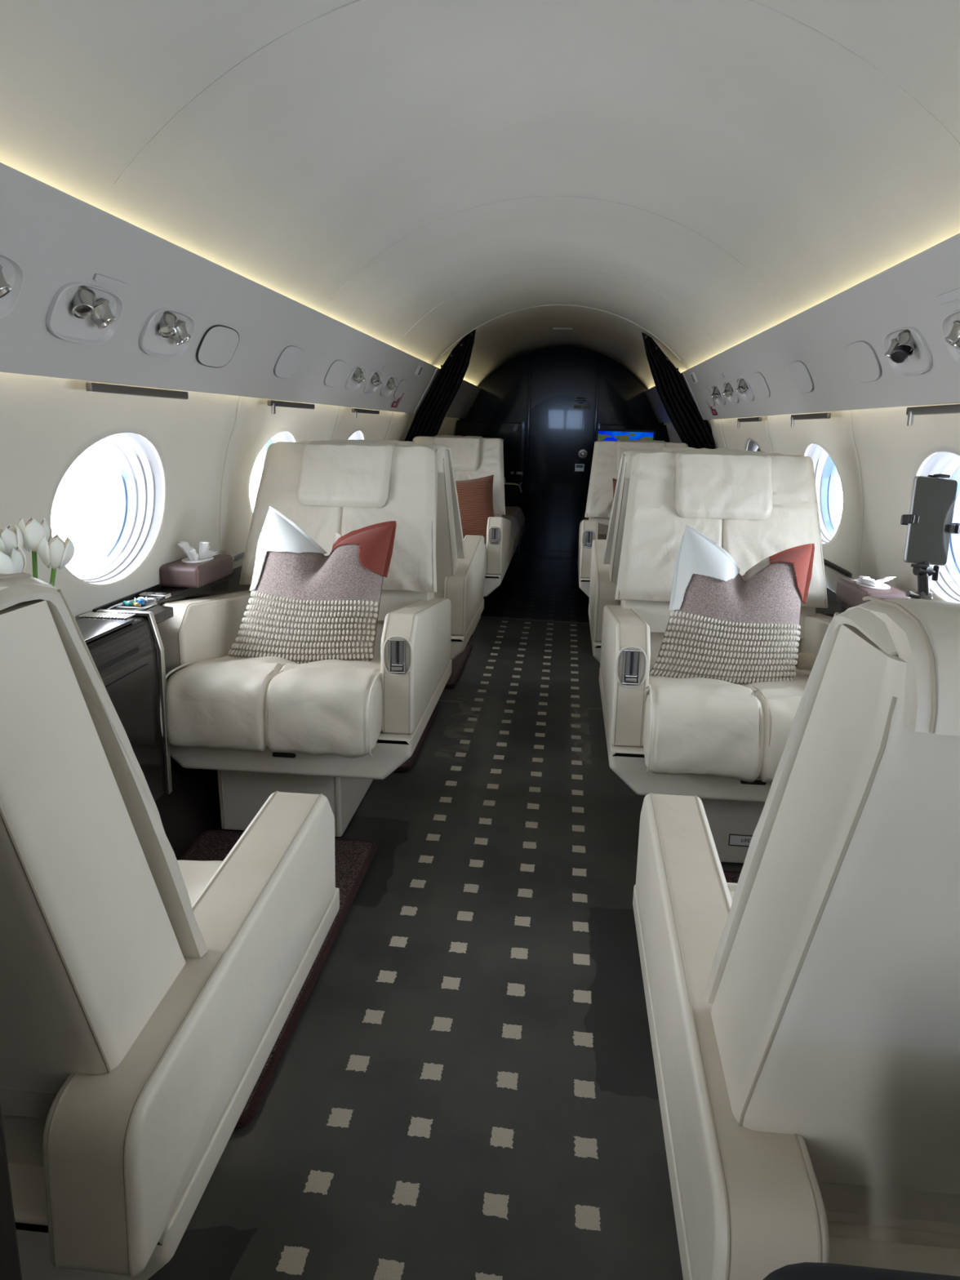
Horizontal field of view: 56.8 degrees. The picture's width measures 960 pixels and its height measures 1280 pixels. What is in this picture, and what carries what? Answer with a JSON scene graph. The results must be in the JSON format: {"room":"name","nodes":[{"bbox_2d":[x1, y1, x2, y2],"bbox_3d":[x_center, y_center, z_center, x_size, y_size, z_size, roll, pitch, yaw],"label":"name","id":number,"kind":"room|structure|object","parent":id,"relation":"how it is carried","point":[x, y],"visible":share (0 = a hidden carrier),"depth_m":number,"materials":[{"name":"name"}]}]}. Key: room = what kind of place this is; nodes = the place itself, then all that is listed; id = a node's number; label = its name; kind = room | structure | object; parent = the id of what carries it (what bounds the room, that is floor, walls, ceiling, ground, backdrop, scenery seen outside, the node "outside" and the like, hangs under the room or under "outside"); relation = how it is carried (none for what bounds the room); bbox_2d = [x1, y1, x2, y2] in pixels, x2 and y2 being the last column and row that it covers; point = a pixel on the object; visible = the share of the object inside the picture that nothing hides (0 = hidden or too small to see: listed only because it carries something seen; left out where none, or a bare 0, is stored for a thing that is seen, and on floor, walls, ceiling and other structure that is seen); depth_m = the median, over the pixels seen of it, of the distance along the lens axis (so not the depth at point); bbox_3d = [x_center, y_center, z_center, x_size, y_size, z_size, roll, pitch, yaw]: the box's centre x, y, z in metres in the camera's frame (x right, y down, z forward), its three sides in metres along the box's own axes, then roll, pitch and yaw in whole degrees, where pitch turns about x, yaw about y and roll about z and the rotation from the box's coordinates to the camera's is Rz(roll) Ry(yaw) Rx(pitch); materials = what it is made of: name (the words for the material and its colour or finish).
{"room":"aircraft cabin","nodes":[
{"label":"aircraft cabin","id":0,"kind":"room"},
{"bbox_2d":[0,1100,22,1279],"bbox_3d":[-0.611,0.545,0.531,0.738,0.985,0.040,3,14,5],"label":"wall partition","id":1,"kind":"structure","parent":0,"point":[10,1264],"depth_m":0.44,"materials":[{"name":"black"}]},
{"bbox_2d":[0,372,459,620],"bbox_3d":[-0.617,-0.615,4.392,0.213,1.440,8.270,3,14,5],"label":"wall","id":2,"kind":"structure","parent":0,"point":[206,446],"depth_m":2.43,"materials":[{"name":"plastic"}]},
{"bbox_2d":[0,252,24,319],"bbox_3d":[-0.756,-0.536,1.327,0.066,0.101,0.230,2,14,4],"label":"light","id":3,"kind":"object","parent":2,"relation":"attached to","point":[11,290],"visible":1,"depth_m":1.42,"materials":[{"name":"grey plastic"}]},
{"bbox_2d":[46,281,124,344],"bbox_3d":[-0.727,-0.606,1.651,0.066,0.101,0.230,2,14,4],"label":"air vent","id":4,"kind":"object","parent":2,"relation":"attached to","point":[82,320],"visible":0.99,"depth_m":1.63,"materials":[{"name":"grey plastic"}]},
{"bbox_2d":[93,273,128,289],"bbox_3d":[-0.694,-0.674,1.673,0.010,0.013,0.126,3,14,5],"label":"bar","id":5,"kind":"object","parent":2,"relation":"attached to","point":[99,277],"visible":1,"depth_m":1.67,"materials":[{"name":"grey plastic"}]},
{"bbox_2d":[71,432,162,584],"bbox_3d":[-0.949,-0.330,2.206,0.167,0.380,0.572,3,14,5],"label":"window","id":6,"kind":"structure","parent":2,"relation":"in","point":[132,464],"depth_m":2.42,"materials":[{"name":"grey plastic"}]},
{"bbox_2d":[85,382,188,399],"bbox_3d":[-0.778,-0.573,2.048,0.014,0.020,0.480,3,14,5],"label":"bar","id":7,"kind":"object","parent":2,"relation":"attached to","point":[94,387],"visible":1,"depth_m":1.99,"materials":[{"name":"grey metal"}]},
{"bbox_2d":[138,307,195,358],"bbox_3d":[-0.693,-0.685,1.988,0.066,0.101,0.230,2,14,4],"label":"light","id":8,"kind":"object","parent":2,"relation":"attached to","point":[167,339],"visible":1,"depth_m":1.96,"materials":[{"name":"grey plastic"}]},
{"bbox_2d":[92,551,250,631],"bbox_3d":[-0.694,-0.343,3.915,0.154,0.291,3.595,3,14,5],"label":"ledge","id":9,"kind":"object","parent":2,"relation":"attached to","point":[229,584],"visible":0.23,"depth_m":2.51,"materials":[{"name":"brown paint"}]},
{"bbox_2d":[105,597,157,613],"bbox_3d":[-0.871,-0.083,2.220,0.088,0.008,0.204,3,14,5],"label":"tray","id":10,"kind":"object","parent":9,"relation":"on","point":[151,602],"visible":0.61,"depth_m":2.21,"materials":[{"name":"silver metal"}]},
{"bbox_2d":[138,591,171,598],"bbox_3d":[-0.866,-0.120,2.366,0.075,0.012,0.036,3,14,5],"label":"switch panel","id":11,"kind":"object","parent":9,"relation":"attached to","point":[148,594],"visible":0.98,"depth_m":2.35,"materials":[{"name":"silver metal"}]},
{"bbox_2d":[159,541,233,588],"bbox_3d":[-0.830,-0.233,2.609,0.118,0.119,0.271,3,14,5],"label":"tissue box","id":12,"kind":"object","parent":9,"relation":"on","point":[196,571],"visible":1,"depth_m":2.54,"materials":[{"name":"brown leather"}]},
{"bbox_2d":[155,752,220,860],"bbox_3d":[-0.632,-0.137,4.497,0.106,0.460,8.250,3,14,5],"label":"baseboard","id":13,"kind":"structure","parent":2,"relation":"attached to","point":[192,808],"depth_m":2.48,"materials":[{"name":"black"}]},
{"bbox_2d":[195,324,239,368],"bbox_3d":[-0.671,-0.752,2.279,0.053,0.100,0.231,3,14,5],"label":"access panel","id":14,"kind":"object","parent":2,"relation":"attached to","point":[218,345],"visible":1,"depth_m":2.26,"materials":[{"name":"grey plastic"}]},
{"bbox_2d":[0,162,436,413],"bbox_3d":[-0.665,-0.779,2.270,0.158,0.280,6.625,3,14,5],"label":"overhead panel","id":15,"kind":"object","parent":2,"relation":"attached to","point":[58,238],"depth_m":1.87,"materials":[{"name":"grey paint"}]},
{"bbox_2d":[260,431,293,463],"bbox_3d":[-0.829,-0.615,3.407,0.167,0.380,0.572,3,14,5],"label":"window","id":16,"kind":"structure","parent":2,"relation":"in","point":[284,436],"depth_m":3.52,"materials":[{"name":"glass"}]},
{"bbox_2d":[274,345,303,378],"bbox_3d":[-0.612,-0.891,2.850,0.053,0.098,0.227,3,14,5],"label":"speaker panel","id":17,"kind":"object","parent":2,"relation":"attached to","point":[290,359],"visible":1,"depth_m":2.83,"materials":[{"name":"grey plastic"}]},
{"bbox_2d":[266,400,315,414],"bbox_3d":[-0.666,-0.825,3.165,0.016,0.046,0.520,3,14,5],"label":"bar","id":18,"kind":"object","parent":2,"relation":"attached to","point":[273,403],"visible":1,"depth_m":3.08,"materials":[{"name":"grey metal"}]},
{"bbox_2d":[324,360,346,386],"bbox_3d":[-0.555,-1.025,3.416,0.053,0.098,0.227,3,14,5],"label":"access panel","id":19,"kind":"object","parent":2,"relation":"attached to","point":[336,371],"visible":1,"depth_m":3.40,"materials":[{"name":"grey plastic"}]},
{"bbox_2d":[347,431,362,439],"bbox_3d":[-0.711,-0.896,4.588,0.167,0.380,0.572,3,14,5],"label":"window","id":20,"kind":"structure","parent":2,"relation":"in","point":[357,435],"depth_m":4.69,"materials":[{"name":"glass"}]},
{"bbox_2d":[345,365,366,391],"bbox_3d":[-0.519,-1.100,3.736,0.064,0.101,0.230,2,14,4],"label":"light","id":21,"kind":"object","parent":2,"relation":"attached to","point":[354,380],"visible":0.99,"depth_m":3.70,"materials":[{"name":"grey plastic"}]},
{"bbox_2d":[351,408,379,418],"bbox_3d":[-0.551,-1.097,4.312,0.016,0.046,0.550,3,14,5],"label":"bar","id":22,"kind":"object","parent":2,"relation":"attached to","point":[355,411],"visible":1,"depth_m":4.22,"materials":[{"name":"grey metal"}]},
{"bbox_2d":[364,370,382,394],"bbox_3d":[-0.486,-1.180,4.070,0.064,0.101,0.230,2,14,4],"label":"light","id":23,"kind":"object","parent":2,"relation":"attached to","point":[372,384],"visible":0.98,"depth_m":4.04,"materials":[{"name":"grey plastic"}]},
{"bbox_2d":[380,375,396,396],"bbox_3d":[-0.451,-1.262,4.418,0.064,0.101,0.230,2,14,4],"label":"light","id":24,"kind":"object","parent":2,"relation":"attached to","point":[387,388],"visible":0.98,"depth_m":4.38,"materials":[{"name":"grey plastic"}]},
{"bbox_2d":[393,379,407,398],"bbox_3d":[-0.423,-1.340,4.743,0.053,0.098,0.227,3,14,5],"label":"access panel","id":25,"kind":"object","parent":2,"relation":"attached to","point":[402,386],"visible":1,"depth_m":4.72,"materials":[{"name":"grey plastic"}]},
{"bbox_2d":[413,367,480,418],"bbox_3d":[-0.206,-1.869,6.860,0.158,0.280,2.785,3,14,5],"label":"trim","id":26,"kind":"structure","parent":2,"relation":"attached to","point":[468,392],"depth_m":7.30,"materials":[{"name":"grey paint"}]},
{"bbox_2d":[114,0,959,184],"bbox_3d":[0.095,-0.929,1.464,1.481,0.324,0.003,3,14,5],"label":"trim","id":27,"kind":"structure","parent":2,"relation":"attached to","point":[357,1],"depth_m":1.47,"materials":[{"name":"plastic"}]},
{"bbox_2d":[329,195,782,305],"bbox_3d":[0.237,-1.264,2.877,1.481,0.324,0.003,3,14,5],"label":"trim","id":28,"kind":"structure","parent":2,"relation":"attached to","point":[537,196],"depth_m":2.84,"materials":[{"name":"plastic"}]},
{"bbox_2d":[400,267,716,343],"bbox_3d":[0.363,-1.563,4.136,1.481,0.324,0.003,3,14,5],"label":"trim","id":29,"kind":"structure","parent":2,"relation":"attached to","point":[541,268],"depth_m":4.10,"materials":[{"name":"plastic"}]},
{"bbox_2d":[440,304,680,360],"bbox_3d":[0.483,-1.854,5.336,1.454,0.314,0.009,3,14,5],"label":"trim","id":30,"kind":"structure","parent":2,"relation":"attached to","point":[654,335],"depth_m":5.30,"materials":[{"name":"plastic"}]},
{"bbox_2d":[147,552,743,1279],"bbox_3d":[0.152,0.518,2.829,1.920,0.001,11.670,3,14,5],"label":"floor","id":31,"kind":"structure","parent":0,"point":[464,1086],"depth_m":1.74,"materials":[{"name":"carpet"}]},
{"bbox_2d":[75,608,172,801],"bbox_3d":[-0.885,0.342,1.938,0.168,0.711,0.595,3,14,5],"label":"side table","id":32,"kind":"object","parent":31,"relation":"on","point":[121,645],"visible":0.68,"depth_m":2.06,"materials":[{"name":"brown paint"}]},
{"bbox_2d":[78,611,136,619],"bbox_3d":[-0.876,-0.058,2.088,0.116,0.003,0.050,3,14,5],"label":"grille","id":33,"kind":"object","parent":32,"relation":"attached to","point":[89,615],"depth_m":2.08,"materials":[{"name":"silver metal"}]},
{"bbox_3d":[-0.816,-0.009,1.628,0.076,0.125,0.076,3,14,5],"label":"vase","id":34,"kind":"object","parent":32,"relation":"on","visible":0},
{"bbox_2d":[0,524,23,557],"bbox_3d":[-0.845,-0.078,1.582,0.066,0.255,0.077,3,14,5],"label":"tulip","id":35,"kind":"object","parent":34,"relation":"in","point":[9,540],"visible":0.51,"depth_m":1.55,"materials":[{"name":"white plant"}]},
{"bbox_2d":[0,544,26,573],"bbox_3d":[-0.823,-0.057,1.568,0.065,0.223,0.061,-9,17,-36],"label":"tulip","id":36,"kind":"object","parent":34,"relation":"in","point":[16,563],"visible":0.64,"depth_m":1.53,"materials":[{"name":"white plant"}]},
{"bbox_2d":[14,517,52,578],"bbox_3d":[-0.808,-0.092,1.625,0.059,0.264,0.061,3,14,5],"label":"tulip","id":37,"kind":"object","parent":34,"relation":"in","point":[33,531],"visible":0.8,"depth_m":1.58,"materials":[{"name":"white plant"}]},
{"bbox_2d":[37,533,74,586],"bbox_3d":[-0.771,-0.077,1.630,0.061,0.235,0.061,7,15,23],"label":"tulip","id":38,"kind":"object","parent":34,"relation":"in","point":[57,553],"visible":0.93,"depth_m":1.59,"materials":[{"name":"white plant"}]},
{"bbox_2d":[0,572,339,1279],"bbox_3d":[-0.624,0.365,1.158,0.700,1.033,0.842,3,14,5],"label":"seat","id":39,"kind":"object","parent":31,"relation":"on","point":[147,993],"visible":1,"depth_m":0.86,"materials":[{"name":"beige leather"}]},
{"bbox_2d":[177,860,222,905],"bbox_3d":[-0.618,0.477,1.282,0.515,0.197,0.476,3,14,5],"label":"seat cushion","id":40,"kind":"object","parent":39,"relation":"on","point":[196,874],"depth_m":1.38,"materials":[{"name":"beige leather"}]},
{"bbox_2d":[177,830,377,1128],"bbox_3d":[-0.591,0.684,2.021,0.513,0.018,1.062,3,14,5],"label":"rug","id":41,"kind":"object","parent":31,"relation":"on","point":[353,857],"visible":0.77,"depth_m":2.25,"materials":[{"name":"brown carpet"}]},
{"bbox_2d":[151,440,451,836],"bbox_3d":[-0.473,-0.023,2.638,0.696,1.106,1.064,3,14,5],"label":"seat","id":42,"kind":"object","parent":31,"relation":"on","point":[267,725],"visible":0.84,"depth_m":2.36,"materials":[{"name":"beige leather"}]},
{"bbox_2d":[159,637,382,758],"bbox_3d":[-0.489,0.103,2.522,0.527,0.203,0.778,3,14,5],"label":"seat cushion","id":43,"kind":"object","parent":42,"relation":"on","point":[216,700],"depth_m":2.17,"materials":[{"name":"beige leather"}]},
{"bbox_2d":[227,506,396,663],"bbox_3d":[-0.478,-0.145,2.508,0.453,0.438,0.208,3,14,7],"label":"patterned pillow","id":44,"kind":"object","parent":42,"relation":"on","point":[307,605],"visible":0.97,"depth_m":2.46,"materials":[{"name":"fabric"}]},
{"bbox_2d":[298,439,484,660],"bbox_3d":[-0.356,-0.285,3.744,0.696,1.104,1.064,3,14,5],"label":"seat","id":45,"kind":"object","parent":31,"relation":"on","point":[460,561],"visible":0.23,"depth_m":3.36,"materials":[{"name":"beige leather"}]},
{"bbox_2d":[434,588,444,598],"bbox_3d":[-0.383,-0.240,3.467,0.510,0.217,0.127,3,14,5],"label":"lumbar cushion","id":46,"kind":"object","parent":45,"relation":"on","point":[440,592],"depth_m":3.41,"materials":[{"name":"beige leather"}]},
{"bbox_2d":[393,706,437,771],"bbox_3d":[-0.457,0.355,3.409,0.503,0.018,0.708,3,14,5],"label":"rug","id":47,"kind":"object","parent":31,"relation":"on","point":[406,766],"visible":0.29,"depth_m":3.23,"materials":[{"name":"brown carpet"}]},
{"bbox_2d":[444,643,472,688],"bbox_3d":[-0.340,0.107,4.453,0.528,0.018,0.828,3,14,5],"label":"rug","id":48,"kind":"object","parent":31,"relation":"on","point":[458,663],"visible":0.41,"depth_m":4.37,"materials":[{"name":"brown carpet"}]},
{"bbox_2d":[412,435,511,635],"bbox_3d":[-0.186,-0.621,5.163,0.696,1.105,1.063,3,14,5],"label":"seat","id":49,"kind":"object","parent":31,"relation":"on","point":[473,457],"visible":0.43,"depth_m":5.32,"materials":[{"name":"beige leather"}]},
{"bbox_2d":[455,474,493,538],"bbox_3d":[-0.097,-0.752,5.122,0.418,0.400,0.179,1,13,-1],"label":"pillow","id":50,"kind":"object","parent":49,"relation":"on","point":[475,496],"visible":0.58,"depth_m":5.07,"materials":[{"name":"brown fabric"}]},
{"bbox_2d":[484,540,486,578],"bbox_3d":[-0.202,-0.495,5.047,0.527,0.200,0.777,3,14,5],"label":"seat cushion","id":51,"kind":"object","parent":49,"relation":"on","point":[485,541],"depth_m":4.77,"materials":[{"name":"beige leather"}]},
{"bbox_2d":[456,420,523,555],"bbox_3d":[0.079,-1.412,8.265,0.600,1.216,0.208,3,14,5],"label":"cabinet","id":52,"kind":"object","parent":31,"relation":"on","point":[511,432],"visible":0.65,"depth_m":8.06,"materials":[{"name":"black paint"}]},
{"bbox_2d":[502,506,524,561],"bbox_3d":[-0.072,-0.923,6.759,0.760,0.940,1.588,3,14,5],"label":"seat","id":53,"kind":"object","parent":31,"relation":"on","point":[513,513],"visible":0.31,"depth_m":6.67,"materials":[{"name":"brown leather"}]},
{"bbox_2d":[505,506,524,542],"bbox_3d":[0.023,-0.919,7.163,0.643,0.268,0.788,3,14,5],"label":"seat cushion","id":54,"kind":"object","parent":53,"relation":"on","point":[517,512],"depth_m":7.08,"materials":[{"name":"beige leather"}]},
{"bbox_2d":[504,482,522,564],"bbox_3d":[0.178,-1.015,7.707,0.372,0.707,0.232,3,14,5],"label":"cabinet","id":55,"kind":"object","parent":31,"relation":"on","point":[511,489],"visible":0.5,"depth_m":7.59,"materials":[{"name":"brown paint"}]},
{"bbox_2d":[577,440,688,597],"bbox_3d":[0.916,-0.572,5.064,0.696,1.104,1.063,3,14,5],"label":"seat","id":56,"kind":"object","parent":31,"relation":"on","point":[606,456],"visible":0.3,"depth_m":5.25,"materials":[{"name":"beige leather"}]},
{"bbox_2d":[599,423,669,442],"bbox_3d":[1.380,-1.354,8.149,0.625,1.216,0.208,3,14,5],"label":"cabinet","id":57,"kind":"object","parent":31,"relation":"on","point":[661,434],"visible":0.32,"depth_m":7.92,"materials":[{"name":"black paint"}]},
{"bbox_2d":[595,428,656,441],"bbox_3d":[1.294,-1.714,7.939,0.530,0.330,0.053,3,14,5],"label":"monitor","id":58,"kind":"object","parent":57,"relation":"attached to","point":[602,434],"visible":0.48,"depth_m":7.89,"materials":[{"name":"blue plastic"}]},
{"bbox_2d":[588,447,782,662],"bbox_3d":[0.808,-0.233,3.640,0.696,1.105,1.066,3,14,5],"label":"seat","id":59,"kind":"object","parent":31,"relation":"on","point":[606,553],"visible":0.22,"depth_m":3.31,"materials":[{"name":"beige leather"}]},
{"bbox_2d":[599,448,832,863],"bbox_3d":[0.710,0.030,2.533,0.696,1.105,1.063,3,14,5],"label":"seat","id":60,"kind":"object","parent":31,"relation":"on","point":[721,743],"visible":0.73,"depth_m":2.44,"materials":[{"name":"beige leather"}]},
{"bbox_2d":[642,651,810,782],"bbox_3d":[0.694,0.159,2.417,0.527,0.201,0.777,3,14,5],"label":"seat cushion","id":61,"kind":"object","parent":60,"relation":"on","point":[691,726],"depth_m":2.07,"materials":[{"name":"beige leather"}]},
{"bbox_2d":[648,524,814,685],"bbox_3d":[0.682,-0.083,2.400,0.431,0.428,0.199,3,14,7],"label":"patterned pillow","id":62,"kind":"object","parent":60,"relation":"on","point":[726,624],"visible":0.98,"depth_m":2.36,"materials":[{"name":"fabric"}]},
{"bbox_2d":[723,870,741,883],"bbox_3d":[0.742,0.740,1.921,0.418,0.018,0.942,3,14,5],"label":"rug","id":63,"kind":"object","parent":31,"relation":"on","point":[733,877],"visible":0.02,"depth_m":2.35,"materials":[{"name":"brown carpet"}]},
{"bbox_2d":[632,595,959,1279],"bbox_3d":[0.579,0.405,1.089,0.701,1.043,0.932,3,14,5],"label":"seat","id":64,"kind":"object","parent":31,"relation":"on","point":[803,1011],"visible":1,"depth_m":0.76,"materials":[{"name":"beige leather"}]},
{"bbox_2d":[763,1262,959,1279],"bbox_3d":[0.384,0.713,0.503,0.501,0.708,0.158,3,14,5],"label":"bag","id":65,"kind":"object","parent":31,"relation":"on","point":[805,1270],"visible":1,"depth_m":0.49,"materials":[{"name":"black fabric"}]},
{"bbox_2d":[0,0,959,389],"bbox_3d":[0.190,-1.105,2.440,1.716,0.470,11.670,3,14,5],"label":"ceiling","id":66,"kind":"structure","parent":0,"point":[370,124],"depth_m":1.87,"materials":[{"name":"plastic"}]},
{"bbox_2d":[404,328,475,441],"bbox_3d":[-0.270,-1.407,5.578,0.469,1.043,0.102,3,14,5],"label":"curtain","id":67,"kind":"object","parent":66,"relation":"hanging from","point":[428,420],"visible":0.6,"depth_m":5.53,"materials":[{"name":"black fabric"}]},
{"bbox_2d":[641,332,715,448],"bbox_3d":[1.237,-1.337,5.444,0.551,1.039,0.102,3,14,5],"label":"curtain","id":68,"kind":"object","parent":66,"relation":"hanging from","point":[682,411],"visible":0.72,"depth_m":5.41,"materials":[{"name":"black fabric"}]},
{"bbox_2d":[455,346,663,555],"bbox_3d":[0.740,-1.742,8.269,2.120,1.885,0.060,3,14,5],"label":"wall","id":69,"kind":"structure","parent":0,"point":[502,396],"depth_m":8.11,"materials":[{"name":"black paint"}]},
{"bbox_2d":[525,356,597,551],"bbox_3d":[0.746,-1.696,8.219,0.590,1.760,0.054,3,14,5],"label":"door","id":70,"kind":"structure","parent":69,"relation":"in","point":[561,438],"depth_m":8.21,"materials":[{"name":"black paint"}]},
{"bbox_2d":[573,404,590,408],"bbox_3d":[0.933,-2.127,8.102,0.150,0.032,0.005,3,14,5],"label":"placard","id":71,"kind":"object","parent":70,"relation":"attached to","point":[575,406],"visible":1,"depth_m":8.10,"materials":[{"name":"grey"}]},
{"bbox_2d":[522,358,600,551],"bbox_3d":[0.747,-1.690,8.238,0.648,1.760,0.022,3,14,5],"label":"trim","id":72,"kind":"structure","parent":69,"relation":"attached to","point":[530,359],"depth_m":8.16,"materials":[{"name":"black paint"}]},
{"bbox_2d":[663,402,959,601],"bbox_3d":[1.284,-0.530,4.222,0.213,1.440,8.270,3,14,5],"label":"wall","id":73,"kind":"structure","parent":0,"point":[877,458],"depth_m":2.71,"materials":[{"name":"plastic"}]},
{"bbox_2d":[644,372,704,422],"bbox_3d":[1.429,-1.796,6.713,0.158,0.280,2.785,3,14,5],"label":"trim","id":74,"kind":"structure","parent":73,"relation":"attached to","point":[652,395],"depth_m":7.38,"materials":[{"name":"grey paint"}]},
{"bbox_2d":[702,387,715,406],"bbox_3d":[1.243,-1.318,4.819,0.053,0.098,0.227,3,14,5],"label":"access panel","id":75,"kind":"object","parent":73,"relation":"attached to","point":[707,393],"visible":0.98,"depth_m":4.80,"materials":[{"name":"grey plastic"}]},
{"bbox_2d":[711,384,725,405],"bbox_3d":[1.209,-1.243,4.510,0.064,0.101,0.230,3,14,7],"label":"light","id":76,"kind":"object","parent":73,"relation":"attached to","point":[717,393],"visible":0.98,"depth_m":4.47,"materials":[{"name":"grey plastic"}]},
{"bbox_2d":[722,381,738,404],"bbox_3d":[1.174,-1.160,4.161,0.064,0.101,0.230,3,14,7],"label":"light","id":77,"kind":"object","parent":73,"relation":"attached to","point":[730,391],"visible":0.98,"depth_m":4.13,"materials":[{"name":"grey plastic"}]},
{"bbox_2d":[735,377,754,401],"bbox_3d":[1.141,-1.081,3.827,0.064,0.101,0.230,3,14,7],"label":"light","id":78,"kind":"object","parent":73,"relation":"attached to","point":[745,390],"visible":0.98,"depth_m":3.79,"materials":[{"name":"grey plastic"}]},
{"bbox_2d":[737,416,762,427],"bbox_3d":[1.244,-1.008,4.113,0.016,0.046,0.510,3,14,5],"label":"bar","id":79,"kind":"object","parent":73,"relation":"attached to","point":[748,419],"visible":1,"depth_m":4.09,"materials":[{"name":"grey metal"}]},
{"bbox_2d":[746,440,760,451],"bbox_3d":[1.447,-0.827,4.512,0.167,0.380,0.572,3,14,5],"label":"window","id":80,"kind":"structure","parent":73,"relation":"in","point":[753,446],"depth_m":4.63,"materials":[{"name":"glass"}]},
{"bbox_2d":[751,372,769,398],"bbox_3d":[1.113,-1.010,3.521,0.053,0.098,0.227,3,14,5],"label":"access panel","id":81,"kind":"object","parent":73,"relation":"attached to","point":[759,382],"visible":1,"depth_m":3.50,"materials":[{"name":"grey plastic"}]},
{"bbox_2d":[788,360,813,392],"bbox_3d":[1.054,-0.864,2.917,0.053,0.098,0.227,3,14,5],"label":"speaker panel","id":82,"kind":"object","parent":73,"relation":"attached to","point":[799,373],"visible":1,"depth_m":2.90,"materials":[{"name":"grey plastic"}]},
{"bbox_2d":[791,412,831,426],"bbox_3d":[1.141,-0.763,3.082,0.016,0.046,0.480,3,14,5],"label":"bar","id":83,"kind":"object","parent":73,"relation":"attached to","point":[823,415],"visible":1,"depth_m":3.04,"materials":[{"name":"grey metal"}]},
{"bbox_2d":[683,232,959,419],"bbox_3d":[0.970,-0.706,2.123,0.158,0.280,6.625,3,14,5],"label":"overhead panel","id":84,"kind":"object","parent":73,"relation":"attached to","point":[905,294],"depth_m":2.33,"materials":[{"name":"grey paint"}]},
{"bbox_2d":[806,444,839,543],"bbox_3d":[1.331,-0.551,3.350,0.167,0.380,0.572,3,14,5],"label":"window","id":85,"kind":"structure","parent":73,"relation":"in","point":[826,474],"depth_m":3.56,"materials":[{"name":"glass"}]},
{"bbox_2d":[815,558,853,617],"bbox_3d":[1.249,-0.256,3.741,0.157,0.291,3.595,3,14,5],"label":"ledge","id":86,"kind":"object","parent":73,"relation":"attached to","point":[833,571],"visible":0.02,"depth_m":2.81,"materials":[{"name":"brown paint"}]},
{"bbox_2d":[835,576,911,607],"bbox_3d":[1.079,-0.134,2.442,0.118,0.090,0.271,3,14,5],"label":"tissue box","id":87,"kind":"object","parent":86,"relation":"on","point":[851,591],"visible":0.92,"depth_m":2.40,"materials":[{"name":"brown leather"}]},
{"bbox_2d":[900,473,959,599],"bbox_3d":[1.012,-0.181,2.017,0.148,0.388,0.072,-1,14,-8],"label":"holder","id":88,"kind":"object","parent":86,"relation":"on","point":[923,571],"visible":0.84,"depth_m":2.04,"materials":[{"name":"black plastic"}]},
{"bbox_2d":[902,475,957,565],"bbox_3d":[1.009,-0.266,1.989,0.127,0.199,0.030,-2,14,-14],"label":"tablet","id":89,"kind":"object","parent":88,"relation":"attached to","point":[932,499],"visible":1,"depth_m":1.98,"materials":[{"name":"grey"}]},
{"bbox_2d":[844,340,880,382],"bbox_3d":[0.991,-0.720,2.301,0.053,0.098,0.227,3,14,5],"label":"access panel","id":90,"kind":"object","parent":73,"relation":"attached to","point":[863,362],"visible":1,"depth_m":2.29,"materials":[{"name":"grey plastic"}]},
{"bbox_2d":[883,326,932,376],"bbox_3d":[0.950,-0.648,1.997,0.077,0.101,0.230,3,14,7],"label":"light","id":91,"kind":"object","parent":73,"relation":"attached to","point":[906,357],"visible":1,"depth_m":1.95,"materials":[{"name":"grey plastic"}]},
{"bbox_2d":[906,403,959,426],"bbox_3d":[1.032,-0.504,1.992,0.016,0.046,0.390,3,14,5],"label":"bar","id":92,"kind":"object","parent":73,"relation":"attached to","point":[911,411],"visible":1,"depth_m":2.03,"materials":[{"name":"grey metal"}]},
{"bbox_2d":[920,451,959,603],"bbox_3d":[1.216,-0.277,2.198,0.167,0.380,0.572,3,14,5],"label":"window","id":93,"kind":"structure","parent":73,"relation":"in","point":[947,585],"depth_m":2.36,"materials":[{"name":"grey plastic"}]},
{"bbox_2d":[936,288,959,304],"bbox_3d":[0.891,-0.647,1.663,0.012,0.018,0.166,3,14,5],"label":"bar","id":94,"kind":"object","parent":73,"relation":"attached to","point":[953,295],"visible":1,"depth_m":1.69,"materials":[{"name":"grey plastic"}]},
{"bbox_2d":[941,309,959,363],"bbox_3d":[0.922,-0.571,1.667,0.066,0.101,0.230,3,14,7],"label":"light","id":95,"kind":"object","parent":73,"relation":"attached to","point":[951,335],"visible":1,"depth_m":1.72,"materials":[{"name":"grey plastic"}]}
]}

